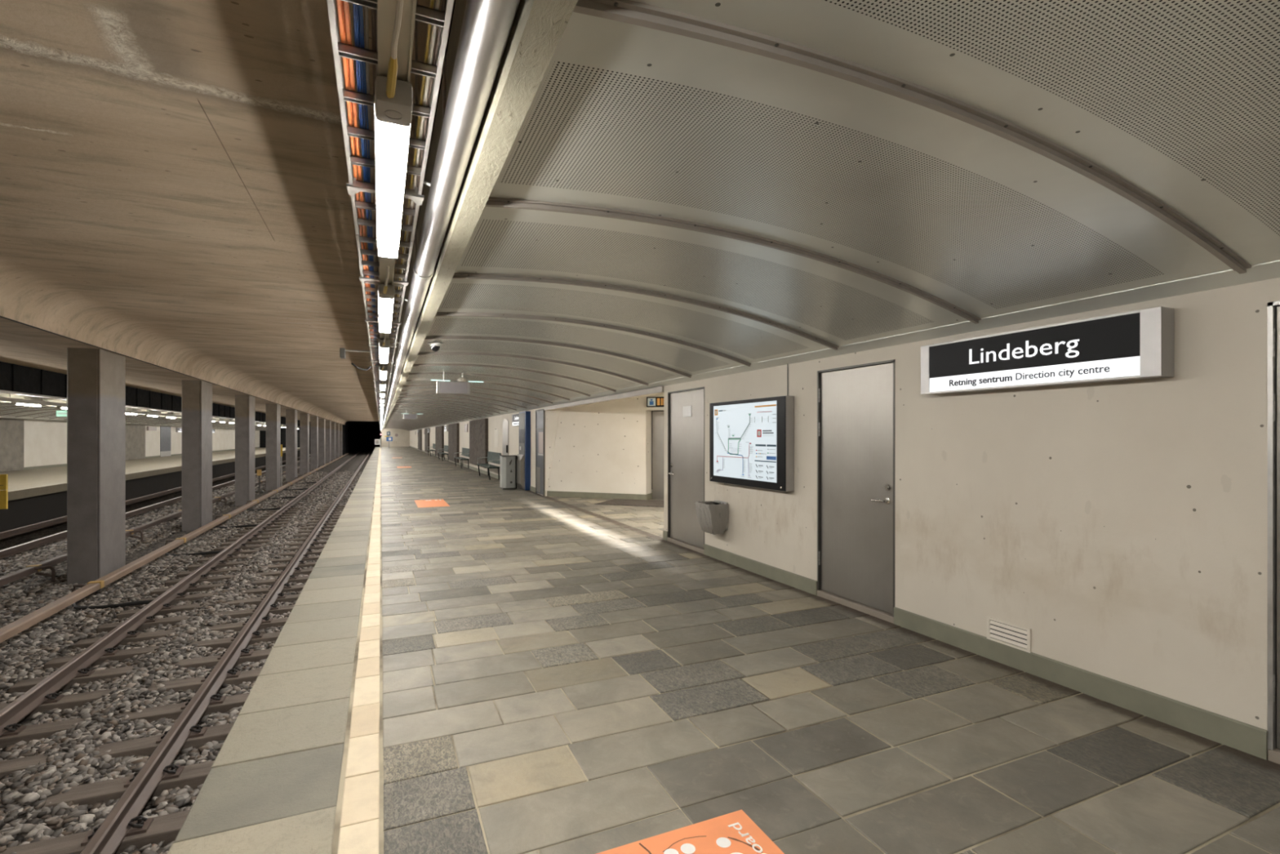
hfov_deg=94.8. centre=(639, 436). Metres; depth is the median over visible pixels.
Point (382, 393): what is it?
lamp
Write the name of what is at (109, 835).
rail
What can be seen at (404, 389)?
trim
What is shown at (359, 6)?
cable
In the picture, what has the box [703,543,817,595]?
baseboard
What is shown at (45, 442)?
wall
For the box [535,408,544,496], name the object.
door
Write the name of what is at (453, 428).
relief panel
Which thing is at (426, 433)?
relief panel
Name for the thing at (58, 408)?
trim
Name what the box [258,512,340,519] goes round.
sleeper
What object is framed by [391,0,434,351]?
cable
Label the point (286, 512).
sleeper
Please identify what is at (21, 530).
rail
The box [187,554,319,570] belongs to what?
sleeper
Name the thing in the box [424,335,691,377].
trim
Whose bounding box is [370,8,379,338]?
cable
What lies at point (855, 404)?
door
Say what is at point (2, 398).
channel
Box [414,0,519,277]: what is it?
pipe
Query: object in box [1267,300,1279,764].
door
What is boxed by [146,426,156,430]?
wall sign
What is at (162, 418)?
trim
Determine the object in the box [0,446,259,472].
baseboard
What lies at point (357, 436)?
wall
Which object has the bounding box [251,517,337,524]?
sleeper
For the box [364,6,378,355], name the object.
cable
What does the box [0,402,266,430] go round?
ceiling
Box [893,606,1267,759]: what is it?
baseboard
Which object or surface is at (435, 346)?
dome camera
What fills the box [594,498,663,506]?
floor grating
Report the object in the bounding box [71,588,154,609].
cable loop
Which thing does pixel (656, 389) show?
lintel
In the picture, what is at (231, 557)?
sleeper
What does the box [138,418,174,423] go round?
trim
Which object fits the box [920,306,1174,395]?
station sign
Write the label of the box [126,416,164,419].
trim
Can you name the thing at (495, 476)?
baseboard
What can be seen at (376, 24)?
cable
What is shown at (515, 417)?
station sign
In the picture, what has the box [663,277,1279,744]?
wall
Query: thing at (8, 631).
rail
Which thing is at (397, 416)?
trim
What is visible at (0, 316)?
trim
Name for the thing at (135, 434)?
relief panel
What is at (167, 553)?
cable loop
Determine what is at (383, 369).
lamp
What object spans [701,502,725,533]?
trash can
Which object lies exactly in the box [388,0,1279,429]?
ceiling
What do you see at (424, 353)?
trim
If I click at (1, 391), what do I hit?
rail
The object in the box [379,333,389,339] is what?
channel
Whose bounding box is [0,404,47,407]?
trim
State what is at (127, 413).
lamp
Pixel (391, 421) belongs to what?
trim
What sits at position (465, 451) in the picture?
bench
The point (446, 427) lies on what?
station sign
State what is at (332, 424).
concrete pillar
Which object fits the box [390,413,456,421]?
trim
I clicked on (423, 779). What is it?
floor
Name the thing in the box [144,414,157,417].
lamp
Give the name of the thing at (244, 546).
sleeper
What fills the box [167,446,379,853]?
platform edge
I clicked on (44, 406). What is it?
trim
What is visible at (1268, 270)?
trim
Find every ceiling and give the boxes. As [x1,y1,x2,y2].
[0,0,454,424]
[0,392,285,427]
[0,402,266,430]
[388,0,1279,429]
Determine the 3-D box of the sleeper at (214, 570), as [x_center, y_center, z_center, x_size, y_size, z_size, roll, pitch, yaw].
[-7.867,2.719,11.996,2.520,0.223,0.230,0,0,-24]
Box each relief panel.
[0,418,23,471]
[125,424,145,460]
[417,429,422,449]
[424,427,429,452]
[435,425,444,457]
[448,422,459,462]
[469,417,488,467]
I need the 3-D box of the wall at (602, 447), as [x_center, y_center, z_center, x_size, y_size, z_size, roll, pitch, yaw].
[0.745,0.240,14.229,6.629,2.620,0.416,0,0,20]
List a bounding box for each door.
[160,426,170,456]
[502,418,508,455]
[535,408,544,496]
[652,410,663,498]
[667,386,704,554]
[817,359,894,623]
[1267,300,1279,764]
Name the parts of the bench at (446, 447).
backrest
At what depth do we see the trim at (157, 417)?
35.23 m
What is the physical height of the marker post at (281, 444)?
2.300 m
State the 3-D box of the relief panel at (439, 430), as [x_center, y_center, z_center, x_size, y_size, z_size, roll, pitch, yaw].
[-14.351,0.360,41.978,0.178,2.140,5.200,0,0,-24]
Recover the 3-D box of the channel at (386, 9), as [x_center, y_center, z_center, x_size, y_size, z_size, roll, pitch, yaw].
[-1.038,-1.034,2.436,0.080,0.125,3.896,0,0,-24]
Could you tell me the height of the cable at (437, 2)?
0.011 m
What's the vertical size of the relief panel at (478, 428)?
1.960 m
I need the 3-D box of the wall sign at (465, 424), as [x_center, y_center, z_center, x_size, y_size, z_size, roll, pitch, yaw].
[-8.585,-0.400,29.056,0.049,0.400,0.900,0,0,-24]
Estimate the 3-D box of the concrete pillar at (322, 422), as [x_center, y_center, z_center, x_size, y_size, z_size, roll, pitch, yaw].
[-29.395,0.640,54.345,0.474,4.520,1.190,0,0,-24]
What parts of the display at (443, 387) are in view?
panel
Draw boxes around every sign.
[56,408,66,416]
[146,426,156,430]
[175,427,182,431]
[384,430,392,448]
[444,425,448,431]
[464,423,467,431]
[511,413,519,426]
[646,396,663,407]
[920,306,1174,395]
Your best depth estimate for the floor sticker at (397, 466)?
29.14 m
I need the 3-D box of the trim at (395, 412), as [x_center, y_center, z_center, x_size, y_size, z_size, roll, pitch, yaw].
[-10.322,-0.968,28.672,3.360,0.367,0.060,0,0,-24]
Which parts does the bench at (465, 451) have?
backrest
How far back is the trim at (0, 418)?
29.27 m
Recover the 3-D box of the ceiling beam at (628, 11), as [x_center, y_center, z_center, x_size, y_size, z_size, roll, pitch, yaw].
[1.367,-0.968,2.155,3.360,0.367,0.060,0,0,-24]
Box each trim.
[0,315,342,424]
[0,361,299,426]
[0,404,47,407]
[0,406,56,411]
[0,408,61,415]
[0,416,261,430]
[0,417,233,429]
[15,410,56,417]
[125,417,164,422]
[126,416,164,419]
[130,417,173,423]
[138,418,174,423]
[387,418,439,424]
[387,422,426,426]
[388,418,442,424]
[389,415,451,422]
[389,416,448,422]
[389,419,439,425]
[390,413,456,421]
[390,414,454,422]
[390,417,443,423]
[390,422,430,426]
[391,409,471,418]
[391,411,467,419]
[391,412,463,420]
[391,413,460,421]
[391,420,435,426]
[391,421,431,426]
[392,408,476,417]
[393,407,481,417]
[393,417,447,423]
[394,405,486,416]
[395,401,499,413]
[395,403,493,414]
[396,399,507,412]
[398,395,516,410]
[399,392,527,408]
[401,389,538,406]
[403,384,552,403]
[405,378,569,400]
[408,372,590,396]
[409,259,1279,431]
[412,363,616,391]
[417,351,648,386]
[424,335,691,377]
[435,311,751,366]
[452,272,839,350]
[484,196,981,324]
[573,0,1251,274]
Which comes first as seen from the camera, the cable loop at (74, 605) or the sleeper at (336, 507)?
the cable loop at (74, 605)
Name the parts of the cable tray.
rail, rail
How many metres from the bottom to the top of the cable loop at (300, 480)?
0.202 m
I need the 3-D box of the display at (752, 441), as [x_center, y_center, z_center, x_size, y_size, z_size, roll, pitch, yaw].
[1.229,-0.092,6.711,0.117,1.375,1.513,0,0,-24]
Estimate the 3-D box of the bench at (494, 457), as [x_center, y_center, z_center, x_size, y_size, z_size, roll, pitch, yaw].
[-5.629,1.067,21.835,0.437,0.953,2.700,0,0,-24]
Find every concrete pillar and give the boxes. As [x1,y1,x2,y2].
[66,347,125,584]
[182,380,212,531]
[235,395,254,506]
[266,404,280,491]
[285,408,297,481]
[299,413,309,475]
[310,416,318,469]
[318,418,325,466]
[325,420,330,462]
[330,422,335,460]
[335,422,339,457]
[339,424,342,455]
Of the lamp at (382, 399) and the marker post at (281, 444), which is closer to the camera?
the lamp at (382, 399)
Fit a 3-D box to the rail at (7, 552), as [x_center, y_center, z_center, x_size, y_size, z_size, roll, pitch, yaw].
[-28.938,2.578,46.804,0.136,0.155,123.000,0,0,-24]
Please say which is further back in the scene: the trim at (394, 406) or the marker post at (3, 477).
the trim at (394, 406)
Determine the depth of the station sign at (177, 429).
46.97 m
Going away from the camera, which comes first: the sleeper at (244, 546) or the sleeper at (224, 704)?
the sleeper at (224, 704)
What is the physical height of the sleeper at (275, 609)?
0.223 m
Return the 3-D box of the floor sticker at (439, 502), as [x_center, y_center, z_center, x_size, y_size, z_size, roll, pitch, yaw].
[-4.829,1.546,13.608,0.660,0.004,1.600,0,0,-24]
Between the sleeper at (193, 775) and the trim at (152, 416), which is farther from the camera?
the trim at (152, 416)
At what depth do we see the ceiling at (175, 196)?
5.27 m
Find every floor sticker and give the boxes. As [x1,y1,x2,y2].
[396,466,411,467]
[414,498,449,507]
[595,808,784,853]
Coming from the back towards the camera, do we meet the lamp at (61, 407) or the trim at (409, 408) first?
the trim at (409, 408)
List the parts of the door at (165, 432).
kick plate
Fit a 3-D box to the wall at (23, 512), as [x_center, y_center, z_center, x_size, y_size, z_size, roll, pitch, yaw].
[-26.701,2.425,35.222,0.350,1.250,100.000,0,0,-24]
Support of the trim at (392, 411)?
attached to the ceiling at (1179, 100)
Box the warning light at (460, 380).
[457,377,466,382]
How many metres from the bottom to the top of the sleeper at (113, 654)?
0.223 m
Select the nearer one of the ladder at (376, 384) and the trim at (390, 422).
the ladder at (376, 384)
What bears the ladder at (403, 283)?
hanging from the ceiling at (175, 196)
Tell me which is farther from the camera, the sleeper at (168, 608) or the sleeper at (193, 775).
the sleeper at (168, 608)
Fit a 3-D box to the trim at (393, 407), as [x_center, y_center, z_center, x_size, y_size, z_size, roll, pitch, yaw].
[-8.096,-0.968,23.621,3.360,0.367,0.060,0,0,-24]
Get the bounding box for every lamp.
[10,402,40,406]
[56,406,66,408]
[125,412,137,414]
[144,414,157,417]
[373,0,413,259]
[377,265,395,333]
[378,333,389,364]
[379,364,387,380]
[379,380,386,391]
[379,390,385,397]
[379,431,382,447]
[380,397,384,403]
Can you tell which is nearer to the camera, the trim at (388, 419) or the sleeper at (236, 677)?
the sleeper at (236, 677)
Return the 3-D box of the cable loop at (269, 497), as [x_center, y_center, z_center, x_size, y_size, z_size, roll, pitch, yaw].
[-15.524,2.601,25.443,1.376,0.202,0.581,0,0,13]
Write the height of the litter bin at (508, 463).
0.990 m
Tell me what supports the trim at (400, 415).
attached to the ceiling at (1179, 100)
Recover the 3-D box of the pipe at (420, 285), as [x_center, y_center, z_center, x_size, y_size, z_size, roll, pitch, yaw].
[-2.480,-1.603,6.262,0.158,1.073,5.020,0,0,-24]
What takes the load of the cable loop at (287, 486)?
on the ballast at (28, 651)
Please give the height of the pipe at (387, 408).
1.073 m
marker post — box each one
[0,474,8,509]
[254,469,264,493]
[280,444,282,486]
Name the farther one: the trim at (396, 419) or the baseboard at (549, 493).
the trim at (396, 419)
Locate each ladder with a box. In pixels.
[355,179,413,333]
[368,277,397,366]
[372,337,392,383]
[373,364,389,393]
[375,392,387,400]
[376,400,386,405]
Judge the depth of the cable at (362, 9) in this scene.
2.10 m
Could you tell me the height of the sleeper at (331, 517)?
0.223 m
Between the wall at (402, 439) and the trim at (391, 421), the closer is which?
the trim at (391, 421)
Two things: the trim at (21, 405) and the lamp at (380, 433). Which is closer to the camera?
the trim at (21, 405)
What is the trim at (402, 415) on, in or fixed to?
attached to the ceiling at (1179, 100)
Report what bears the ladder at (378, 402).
hanging from the ceiling at (175, 196)
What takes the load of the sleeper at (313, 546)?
on the ballast at (28, 651)
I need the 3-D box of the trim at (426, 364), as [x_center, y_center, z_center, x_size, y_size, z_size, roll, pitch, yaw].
[-1.973,-0.968,9.731,3.360,0.367,0.060,0,0,-24]
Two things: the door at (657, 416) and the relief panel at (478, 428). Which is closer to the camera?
the door at (657, 416)
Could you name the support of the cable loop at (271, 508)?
on the ballast at (28, 651)
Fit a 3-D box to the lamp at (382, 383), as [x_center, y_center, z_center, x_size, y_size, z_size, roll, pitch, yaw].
[-4.665,-0.933,10.664,0.102,0.077,2.021,0,0,-24]
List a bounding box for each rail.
[0,390,299,426]
[0,450,361,736]
[0,453,310,539]
[0,453,348,643]
[0,457,310,559]
[0,462,310,586]
[80,449,371,853]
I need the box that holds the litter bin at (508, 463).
[500,454,516,489]
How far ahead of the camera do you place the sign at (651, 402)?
14.08 m
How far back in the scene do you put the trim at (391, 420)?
43.62 m
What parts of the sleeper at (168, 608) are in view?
plate, plate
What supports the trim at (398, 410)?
attached to the ceiling at (1179, 100)
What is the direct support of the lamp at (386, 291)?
attached to the channel at (382, 335)
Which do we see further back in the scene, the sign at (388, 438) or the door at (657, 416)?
the sign at (388, 438)
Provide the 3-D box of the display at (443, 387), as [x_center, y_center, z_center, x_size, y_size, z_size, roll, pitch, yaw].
[-3.246,-0.953,10.463,0.900,0.405,0.194,0,0,-24]
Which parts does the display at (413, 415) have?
panel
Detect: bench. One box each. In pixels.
[427,443,435,456]
[437,444,448,461]
[453,447,469,468]
[476,451,501,479]
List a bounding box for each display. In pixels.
[400,409,417,418]
[431,371,483,394]
[709,363,794,493]
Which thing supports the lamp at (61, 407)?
attached to the channel at (2, 398)
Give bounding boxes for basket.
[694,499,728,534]
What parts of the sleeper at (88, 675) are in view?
plate, plate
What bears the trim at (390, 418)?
attached to the ceiling at (1179, 100)
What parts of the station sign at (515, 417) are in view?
black panel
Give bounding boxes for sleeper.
[0,668,262,718]
[0,692,249,748]
[0,722,234,777]
[0,760,214,808]
[0,809,190,853]
[9,648,271,693]
[44,631,279,669]
[72,616,288,648]
[97,604,294,632]
[117,592,300,618]
[135,582,304,605]
[151,574,309,595]
[164,567,313,586]
[176,560,316,577]
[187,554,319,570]
[197,548,322,563]
[205,543,324,557]
[213,538,327,551]
[221,534,328,546]
[227,530,331,542]
[234,527,333,537]
[240,524,335,533]
[244,520,336,529]
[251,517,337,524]
[254,515,339,523]
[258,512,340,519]
[262,510,342,517]
[266,507,342,515]
[270,506,344,512]
[273,504,345,510]
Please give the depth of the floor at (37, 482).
25.24 m
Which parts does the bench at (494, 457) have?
backrest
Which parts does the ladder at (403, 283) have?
rail, rail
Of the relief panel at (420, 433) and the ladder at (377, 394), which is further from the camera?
the relief panel at (420, 433)
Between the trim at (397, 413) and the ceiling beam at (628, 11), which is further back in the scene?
the trim at (397, 413)
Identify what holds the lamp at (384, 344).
attached to the channel at (382, 335)
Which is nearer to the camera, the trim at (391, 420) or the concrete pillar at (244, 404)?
the concrete pillar at (244, 404)
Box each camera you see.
[339,347,371,370]
[427,342,443,351]
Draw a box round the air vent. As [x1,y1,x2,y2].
[986,616,1031,653]
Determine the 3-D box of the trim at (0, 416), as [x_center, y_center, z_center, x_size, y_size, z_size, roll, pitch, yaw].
[-30.223,-0.792,33.670,0.089,0.084,100.000,0,0,-24]
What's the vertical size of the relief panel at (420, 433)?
2.140 m
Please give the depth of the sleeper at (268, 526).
17.64 m
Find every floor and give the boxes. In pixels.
[0,447,299,500]
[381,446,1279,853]
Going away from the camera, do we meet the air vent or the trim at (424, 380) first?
the air vent
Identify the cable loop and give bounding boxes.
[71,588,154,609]
[164,544,222,555]
[215,520,257,528]
[246,504,280,511]
[267,493,297,498]
[283,486,307,490]
[294,480,316,483]
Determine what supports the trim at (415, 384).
attached to the ceiling at (1179, 100)
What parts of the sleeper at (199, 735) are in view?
plate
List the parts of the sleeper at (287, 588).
plate, plate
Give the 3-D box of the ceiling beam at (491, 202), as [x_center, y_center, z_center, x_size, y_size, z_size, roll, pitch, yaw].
[0.810,-0.968,3.417,3.360,0.367,0.060,0,0,-24]
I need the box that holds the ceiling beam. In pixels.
[383,0,577,428]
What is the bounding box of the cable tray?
[326,0,453,241]
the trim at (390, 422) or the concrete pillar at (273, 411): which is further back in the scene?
the trim at (390, 422)
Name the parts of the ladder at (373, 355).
rail, rail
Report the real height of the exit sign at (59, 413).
0.360 m
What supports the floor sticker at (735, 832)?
on the floor at (423, 779)
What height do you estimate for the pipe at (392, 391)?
1.073 m
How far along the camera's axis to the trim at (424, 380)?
12.30 m
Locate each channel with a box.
[0,393,142,413]
[142,409,182,417]
[212,417,235,422]
[377,0,416,284]
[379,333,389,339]
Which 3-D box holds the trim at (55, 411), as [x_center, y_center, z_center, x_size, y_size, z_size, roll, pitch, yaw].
[-24.676,-0.968,25.361,3.360,0.367,0.060,0,0,-24]
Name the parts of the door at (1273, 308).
sill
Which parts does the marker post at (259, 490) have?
plate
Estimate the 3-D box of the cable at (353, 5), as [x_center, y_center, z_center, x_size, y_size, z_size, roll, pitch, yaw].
[-16.639,-1.149,37.581,0.012,0.009,96.000,0,0,-24]
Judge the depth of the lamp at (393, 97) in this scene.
1.84 m
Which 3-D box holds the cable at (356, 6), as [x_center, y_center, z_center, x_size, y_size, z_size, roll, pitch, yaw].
[-16.633,-1.149,37.584,0.012,0.008,96.000,0,0,-24]
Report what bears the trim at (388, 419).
attached to the ceiling at (1179, 100)
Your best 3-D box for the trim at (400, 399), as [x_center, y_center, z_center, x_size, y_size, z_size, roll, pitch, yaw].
[-5.869,-0.968,18.570,3.360,0.367,0.060,0,0,-24]
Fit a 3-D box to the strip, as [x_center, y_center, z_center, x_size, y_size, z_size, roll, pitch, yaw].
[-17.464,1.563,39.426,0.146,0.031,100.079,0,0,-24]
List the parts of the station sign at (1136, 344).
lit panel, black panel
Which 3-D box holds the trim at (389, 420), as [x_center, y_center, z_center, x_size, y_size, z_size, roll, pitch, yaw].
[-15.889,-0.968,41.300,3.360,0.367,0.060,0,0,-24]
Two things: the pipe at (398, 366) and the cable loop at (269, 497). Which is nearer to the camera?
the pipe at (398, 366)
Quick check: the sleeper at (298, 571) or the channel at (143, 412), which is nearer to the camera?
the sleeper at (298, 571)
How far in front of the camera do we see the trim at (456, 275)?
4.55 m
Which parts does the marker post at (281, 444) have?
plate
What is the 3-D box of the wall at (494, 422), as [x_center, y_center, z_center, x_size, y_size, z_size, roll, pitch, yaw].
[-18.109,0.245,50.960,0.190,2.630,78.130,0,0,-24]
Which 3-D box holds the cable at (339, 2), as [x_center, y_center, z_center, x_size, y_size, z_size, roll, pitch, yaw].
[-16.672,-1.153,37.567,0.019,0.016,96.000,0,0,-24]
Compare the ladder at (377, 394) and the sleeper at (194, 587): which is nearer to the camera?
the sleeper at (194, 587)
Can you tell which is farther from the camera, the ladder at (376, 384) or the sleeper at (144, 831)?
the ladder at (376, 384)
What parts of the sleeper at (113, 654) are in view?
plate, plate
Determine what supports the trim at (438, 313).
attached to the ceiling at (1179, 100)
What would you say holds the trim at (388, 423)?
attached to the ceiling at (1179, 100)
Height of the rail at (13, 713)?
0.155 m
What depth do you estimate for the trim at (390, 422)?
48.68 m
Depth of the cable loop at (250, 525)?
17.28 m
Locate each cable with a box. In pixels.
[335,0,373,364]
[342,0,375,359]
[352,3,375,352]
[355,4,377,363]
[358,4,377,355]
[360,5,377,363]
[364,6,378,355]
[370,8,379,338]
[375,9,380,338]
[389,0,440,365]
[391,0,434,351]
[391,0,446,355]
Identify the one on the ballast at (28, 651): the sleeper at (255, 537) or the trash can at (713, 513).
the sleeper at (255, 537)
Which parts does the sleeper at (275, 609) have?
plate, plate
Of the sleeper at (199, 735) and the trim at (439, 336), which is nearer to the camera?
the sleeper at (199, 735)
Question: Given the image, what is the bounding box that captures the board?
[374,438,380,448]
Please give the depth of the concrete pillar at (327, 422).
59.96 m
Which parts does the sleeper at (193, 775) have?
plate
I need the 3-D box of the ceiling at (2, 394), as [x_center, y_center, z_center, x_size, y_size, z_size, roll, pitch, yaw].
[-27.059,-1.599,35.064,0.097,1.102,100.000,0,0,-24]
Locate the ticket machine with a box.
[516,411,530,489]
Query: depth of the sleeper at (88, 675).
6.71 m
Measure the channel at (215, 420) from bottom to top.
1.096 m
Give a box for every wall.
[0,450,299,541]
[5,418,259,466]
[259,421,380,454]
[380,426,409,446]
[409,407,545,495]
[545,393,663,496]
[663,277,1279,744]
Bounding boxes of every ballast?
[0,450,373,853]
[0,470,362,853]
[0,472,299,628]
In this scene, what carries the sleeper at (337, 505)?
on the ballast at (28, 651)
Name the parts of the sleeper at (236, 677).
plate, plate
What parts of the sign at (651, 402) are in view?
sign panel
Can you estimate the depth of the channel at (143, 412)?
29.93 m
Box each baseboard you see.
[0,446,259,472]
[409,445,535,492]
[546,490,652,499]
[662,529,667,541]
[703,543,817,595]
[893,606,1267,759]
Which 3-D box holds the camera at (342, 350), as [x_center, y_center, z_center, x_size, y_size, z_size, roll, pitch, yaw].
[-3.789,-1.019,7.855,0.362,0.222,0.592,0,0,-24]
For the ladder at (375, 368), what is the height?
1.052 m
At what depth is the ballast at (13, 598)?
12.61 m
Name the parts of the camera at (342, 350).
arm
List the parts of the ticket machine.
panel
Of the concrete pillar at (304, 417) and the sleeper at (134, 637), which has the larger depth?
the concrete pillar at (304, 417)
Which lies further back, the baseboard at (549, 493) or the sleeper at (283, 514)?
the sleeper at (283, 514)
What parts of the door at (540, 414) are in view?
kick plate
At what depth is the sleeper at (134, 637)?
8.02 m
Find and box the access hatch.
[493,428,498,447]
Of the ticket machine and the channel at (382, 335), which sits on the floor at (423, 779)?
the ticket machine
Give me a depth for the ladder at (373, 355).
7.35 m
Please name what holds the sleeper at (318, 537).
on the ballast at (28, 651)
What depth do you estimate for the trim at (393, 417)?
36.39 m
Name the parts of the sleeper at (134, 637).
plate, plate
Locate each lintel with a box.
[544,386,663,410]
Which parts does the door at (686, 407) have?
sill, plate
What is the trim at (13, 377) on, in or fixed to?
attached to the ceiling at (175, 196)
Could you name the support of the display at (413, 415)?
hanging from the ceiling at (1179, 100)
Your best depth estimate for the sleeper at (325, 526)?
17.12 m
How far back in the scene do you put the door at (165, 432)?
44.34 m
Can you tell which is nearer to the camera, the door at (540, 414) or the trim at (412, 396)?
the door at (540, 414)
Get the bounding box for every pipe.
[386,382,391,408]
[386,392,390,412]
[387,347,397,400]
[391,306,405,387]
[396,202,435,362]
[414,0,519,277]
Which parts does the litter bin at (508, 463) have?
frame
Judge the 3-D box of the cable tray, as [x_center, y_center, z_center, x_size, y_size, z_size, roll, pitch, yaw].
[-0.764,-1.624,1.789,0.320,1.052,3.290,0,0,-24]
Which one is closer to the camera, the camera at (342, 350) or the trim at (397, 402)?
the camera at (342, 350)
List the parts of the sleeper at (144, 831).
plate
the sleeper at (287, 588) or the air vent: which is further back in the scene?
the sleeper at (287, 588)
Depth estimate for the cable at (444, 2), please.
2.01 m
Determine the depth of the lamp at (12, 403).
18.54 m
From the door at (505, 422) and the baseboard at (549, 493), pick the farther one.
the door at (505, 422)
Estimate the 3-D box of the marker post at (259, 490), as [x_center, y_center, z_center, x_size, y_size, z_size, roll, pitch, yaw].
[-18.190,2.175,28.100,0.400,1.150,0.400,0,0,-24]
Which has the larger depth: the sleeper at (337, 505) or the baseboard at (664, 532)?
the sleeper at (337, 505)
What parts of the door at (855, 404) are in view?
sill, handle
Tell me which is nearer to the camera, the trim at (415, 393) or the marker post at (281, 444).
the trim at (415, 393)
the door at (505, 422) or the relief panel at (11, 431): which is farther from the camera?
the relief panel at (11, 431)
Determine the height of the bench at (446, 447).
0.953 m
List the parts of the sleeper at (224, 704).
plate, plate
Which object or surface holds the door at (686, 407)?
in the wall at (1122, 524)
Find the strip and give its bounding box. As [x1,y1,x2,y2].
[337,448,380,853]
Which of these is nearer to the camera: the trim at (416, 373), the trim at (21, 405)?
the trim at (416, 373)
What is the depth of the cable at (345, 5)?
2.04 m
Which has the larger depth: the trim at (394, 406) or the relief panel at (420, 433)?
the relief panel at (420, 433)
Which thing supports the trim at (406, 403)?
attached to the ceiling at (1179, 100)
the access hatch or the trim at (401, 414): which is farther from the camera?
the trim at (401, 414)

